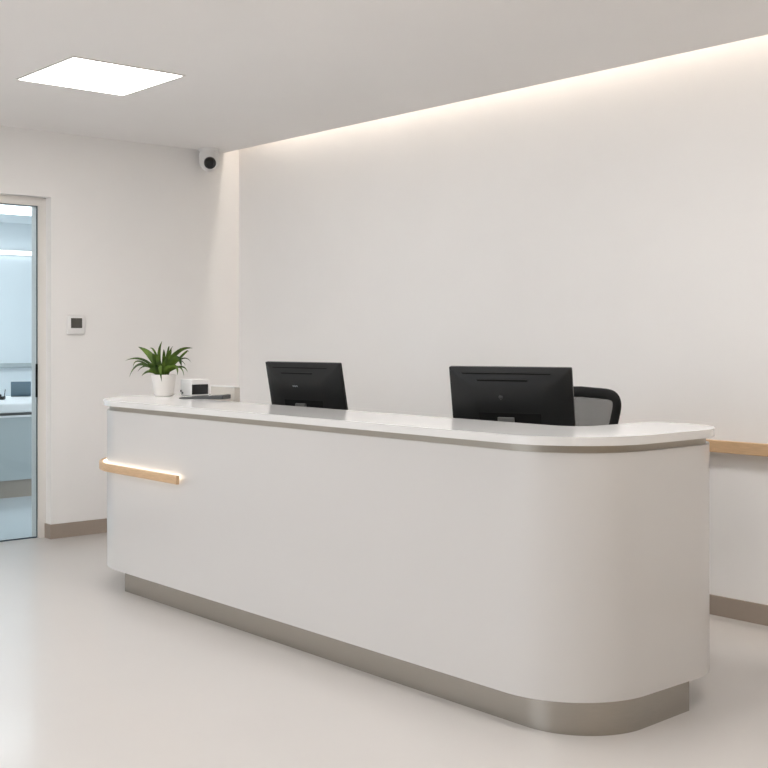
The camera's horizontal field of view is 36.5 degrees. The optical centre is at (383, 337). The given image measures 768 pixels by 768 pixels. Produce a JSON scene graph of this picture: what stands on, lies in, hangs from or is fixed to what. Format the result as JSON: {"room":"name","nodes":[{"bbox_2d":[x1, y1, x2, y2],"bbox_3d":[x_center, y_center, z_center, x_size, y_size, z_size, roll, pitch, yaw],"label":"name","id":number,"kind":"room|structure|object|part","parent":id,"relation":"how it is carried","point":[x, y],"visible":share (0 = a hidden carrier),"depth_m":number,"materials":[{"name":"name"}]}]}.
{"room":"hospital interior","nodes":[
{"label":"hospital interior","id":0,"kind":"room"},
{"bbox_2d":[0,222,31,395],"bbox_3d":[-6.326,0.015,13.687,9.400,2.970,0.200,0,0,-41],"label":"wall","id":1,"kind":"structure","parent":0,"point":[15,270],"depth_m":14.93,"materials":[{"name":"paint"}]},
{"bbox_2d":[0,250,31,255],"bbox_3d":[-4.919,-1.090,14.735,4.900,0.060,0.060,0,0,-41],"label":"wall light","id":2,"kind":"object","parent":1,"relation":"attached to","point":[3,252],"visible":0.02,"depth_m":14.89,"materials":[{"name":"white plastic"}]},
{"bbox_2d":[0,363,31,367],"bbox_3d":[-6.169,0.352,13.659,4.600,0.055,0.050,0,0,-41],"label":"wall rail","id":3,"kind":"object","parent":1,"relation":"attached to","point":[2,365],"visible":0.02,"depth_m":14.88,"materials":[{"name":"white"}]},
{"bbox_2d":[0,214,31,223],"bbox_3d":[-4.361,-1.520,11.421,9.400,0.100,6.200,0,0,-41],"label":"ceiling","id":4,"kind":"structure","parent":0,"point":[7,218],"depth_m":14.47,"materials":[{"name":"paint"}]},
{"bbox_2d":[0,205,31,215],"bbox_3d":[-5.314,-1.464,11.985,5.160,0.012,1.560,0,0,-41],"label":"recessed light","id":5,"kind":"object","parent":4,"relation":"in","point":[4,209],"visible":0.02,"depth_m":13.34,"materials":[{"name":"white plastic"}]},
{"bbox_2d":[0,126,238,523],"bbox_3d":[-4.532,-0.318,7.037,8.600,3.636,0.200,0,0,-41],"label":"wall","id":6,"kind":"structure","parent":0,"point":[142,240],"depth_m":9.04,"materials":[{"name":"paint"}]},
{"bbox_2d":[0,194,45,541],"bbox_3d":[-3.095,0.226,8.338,1.375,2.548,0.118,0,0,-41],"label":"door frame","id":7,"kind":"structure","parent":6,"relation":"in","point":[38,205],"depth_m":8.73,"materials":[{"name":"white metal"}]},
{"bbox_3d":[-3.067,0.252,8.307,1.237,2.468,0.008,0,0,-41],"label":"glass pane","id":8,"kind":"part","parent":7,"relation":"part of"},
{"bbox_3d":[-2.596,0.320,8.701,0.014,0.250,0.014,0,0,-41],"label":"handle","id":9,"kind":"part","parent":7,"relation":"part of","materials":[{"name":"black plastic"}]},
{"bbox_2d":[45,518,106,538],"bbox_3d":[-4.491,1.446,6.989,8.600,0.107,0.097,0,0,-41],"label":"baseboard","id":10,"kind":"structure","parent":6,"relation":"attached to","point":[62,530],"depth_m":8.80,"materials":[{"name":"brown wood"}]},
{"bbox_2d":[67,315,84,334],"bbox_3d":[-2.328,-0.095,8.802,0.148,0.146,0.020,0,0,-41],"label":"thermostat","id":11,"kind":"object","parent":6,"relation":"attached to","point":[75,324],"visible":1,"depth_m":8.79,"materials":[{"name":"white plastic"}]},
{"bbox_2d":[0,496,767,767],"bbox_3d":[-2.144,1.550,6.725,12.200,0.100,16.200,0,0,-41],"label":"floor","id":12,"kind":"structure","parent":0,"point":[95,673],"depth_m":4.79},
{"bbox_2d":[0,395,31,498],"bbox_3d":[-3.945,1.058,11.398,6.000,0.885,1.480,0,0,-41],"label":"cabinet","id":13,"kind":"object","parent":12,"relation":"on","point":[15,412],"depth_m":10.93,"materials":[{"name":"white plastic"}]},
{"bbox_2d":[0,389,5,399],"bbox_3d":[-3.871,0.564,11.578,0.209,0.101,0.140,0,0,-11],"label":"desk phone","id":14,"kind":"object","parent":13,"relation":"on","point":[1,396],"visible":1,"depth_m":11.56,"materials":[{"name":"black plastic"}]},
{"bbox_2d":[0,395,31,412],"bbox_3d":[-3.945,0.657,11.398,6.000,0.085,1.480,0,0,-41],"label":"countertop","id":15,"kind":"structure","parent":13,"relation":"on","point":[17,404],"depth_m":10.93,"materials":[{"name":"white plastic"}]},
{"bbox_2d":[11,381,30,396],"bbox_3d":[-3.813,0.535,12.226,0.200,0.157,0.192,0,0,-17],"label":"laptop","id":16,"kind":"object","parent":13,"relation":"on","point":[17,388],"visible":1,"depth_m":12.15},
{"bbox_2d":[99,394,714,735],"bbox_3d":[-0.194,0.936,6.054,1.132,1.129,4.022,0,0,-41],"label":"reception desk","id":17,"kind":"object","parent":12,"relation":"on","point":[546,578],"depth_m":4.77,"materials":[{"name":"white laminate"}]},
{"bbox_3d":[-1.487,0.766,6.808,0.254,0.047,1.308,0,0,-25],"label":"handrail","id":18,"kind":"part","parent":17,"relation":"part of","materials":[{"name":"brown wood"}]},
{"bbox_2d":[128,342,190,395],"bbox_3d":[-1.430,0.196,7.431,0.414,0.351,0.220,0,0,0],"label":"potted plant","id":19,"kind":"object","parent":17,"relation":"on","point":[163,382],"visible":1,"depth_m":7.37,"materials":[{"name":"green plant"}]},
{"bbox_3d":[-1.402,0.302,7.411,0.158,0.137,0.158,0,0,-41],"label":"pot","id":20,"kind":"part","parent":19,"relation":"part of","materials":[{"name":"ceramic"}]},
{"bbox_2d":[180,379,208,395],"bbox_3d":[-1.224,0.319,7.516,0.140,0.104,0.136,0,0,-41],"label":"card terminal","id":21,"kind":"object","parent":17,"relation":"on","point":[189,387],"visible":0.98,"depth_m":7.47,"materials":[{"name":"white plastic"}]},
{"bbox_2d":[179,394,230,398],"bbox_3d":[-1.091,0.358,7.097,0.290,0.027,0.120,0,0,16],"label":"tablet","id":22,"kind":"object","parent":17,"relation":"on","point":[223,396],"visible":1,"depth_m":7.04,"materials":[{"name":"plastic"}]},
{"bbox_2d":[211,385,239,401],"bbox_3d":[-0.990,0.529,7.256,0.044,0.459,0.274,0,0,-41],"label":"storage box","id":23,"kind":"object","parent":17,"relation":"on","point":[234,391],"visible":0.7,"depth_m":7.20,"materials":[{"name":"white plastic"}]},
{"bbox_3d":[-0.990,0.303,7.256,0.044,0.007,0.274,0,0,-41],"label":"lid","id":24,"kind":"part","parent":23,"relation":"part of","materials":[{"name":"white plastic"}]},
{"bbox_2d":[265,361,347,409],"bbox_3d":[-0.437,0.448,6.663,0.600,0.621,0.200,0,0,41],"label":"computer monitor","id":25,"kind":"object","parent":17,"relation":"on","point":[302,384],"visible":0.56,"depth_m":6.59,"materials":[{"name":"black plastic"}]},
{"bbox_2d":[281,372,311,373],"bbox_3d":[-0.499,0.202,6.638,0.246,0.009,0.009,0,0,41],"label":"vent","id":26,"kind":"object","parent":25,"relation":"attached to","point":[281,372],"depth_m":6.64,"materials":[{"name":"black plastic"}]},
{"bbox_2d":[273,367,326,368],"bbox_3d":[-0.482,0.171,6.632,0.435,0.007,0.008,0,0,41],"label":"vent","id":27,"kind":"object","parent":25,"relation":"attached to","point":[273,367],"depth_m":6.62,"materials":[{"name":"black plastic"}]},
{"bbox_2d":[104,394,714,445],"bbox_3d":[-0.213,0.388,6.035,1.026,0.033,4.016,0,0,-41],"label":"countertop","id":28,"kind":"structure","parent":17,"relation":"on","point":[639,433],"depth_m":4.98,"materials":[{"name":"white stone"}]},
{"bbox_2d":[449,366,575,425],"bbox_3d":[0.602,0.444,5.457,0.600,0.621,0.200,0,0,25],"label":"computer monitor","id":29,"kind":"object","parent":17,"relation":"on","point":[531,395],"visible":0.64,"depth_m":5.40,"materials":[{"name":"black plastic"}]},
{"bbox_2d":[477,379,526,381],"bbox_3d":[0.549,0.198,5.416,0.246,0.009,0.009,0,0,25],"label":"vent","id":30,"kind":"object","parent":29,"relation":"attached to","point":[478,380],"depth_m":5.41,"materials":[{"name":"black plastic"}]},
{"bbox_2d":[462,372,550,374],"bbox_3d":[0.566,0.167,5.414,0.435,0.007,0.008,0,0,25],"label":"vent","id":31,"kind":"object","parent":29,"relation":"attached to","point":[463,373],"depth_m":5.41,"materials":[{"name":"black plastic"}]},
{"bbox_2d":[573,386,620,425],"bbox_3d":[0.857,0.875,5.859,0.612,1.249,0.620,0,0,-41],"label":"office chair","id":32,"kind":"object","parent":12,"relation":"on","point":[594,394],"visible":0.09,"depth_m":5.91,"materials":[{"name":"plastic"}]},
{"bbox_2d":[0,0,767,152],"bbox_3d":[-1.456,-1.586,3.220,8.648,0.100,10.000,0,0,-41],"label":"ceiling","id":33,"kind":"structure","parent":0,"point":[257,72],"depth_m":6.22,"materials":[{"name":"paint"}]},
{"bbox_2d":[16,56,185,95],"bbox_3d":[-1.672,-1.533,6.857,0.709,0.006,0.744,0,0,-41],"label":"recessed light","id":34,"kind":"object","parent":33,"relation":"in","point":[75,72],"visible":1,"depth_m":6.83,"materials":[{"name":"white plastic"}]},
{"bbox_2d":[199,147,218,171],"bbox_3d":[-1.419,-1.444,9.462,0.168,0.183,0.182,0,0,-41],"label":"security camera","id":35,"kind":"object","parent":33,"relation":"attached to","point":[208,156],"visible":1,"depth_m":9.40,"materials":[{"name":"white plastic"}]},
{"bbox_2d":[239,35,767,604],"bbox_3d":[2.002,-0.318,6.217,0.200,3.636,10.000,0,0,-41],"label":"wall","id":36,"kind":"structure","parent":0,"point":[610,226],"depth_m":7.16,"materials":[{"name":"paint"}]},
{"bbox_2d":[706,439,767,456],"bbox_3d":[3.070,0.578,4.760,0.095,0.064,5.400,0,0,-41],"label":"wall handrail","id":37,"kind":"object","parent":36,"relation":"attached to","point":[720,446],"visible":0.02,"depth_m":6.09,"materials":[{"name":"brown wood"}]},
{"bbox_2d":[710,594,767,625],"bbox_3d":[1.926,1.446,6.143,0.012,0.107,9.588,0,0,-41],"label":"baseboard","id":38,"kind":"structure","parent":36,"relation":"attached to","point":[742,610],"depth_m":6.18,"materials":[{"name":"brown wood"}]}
]}

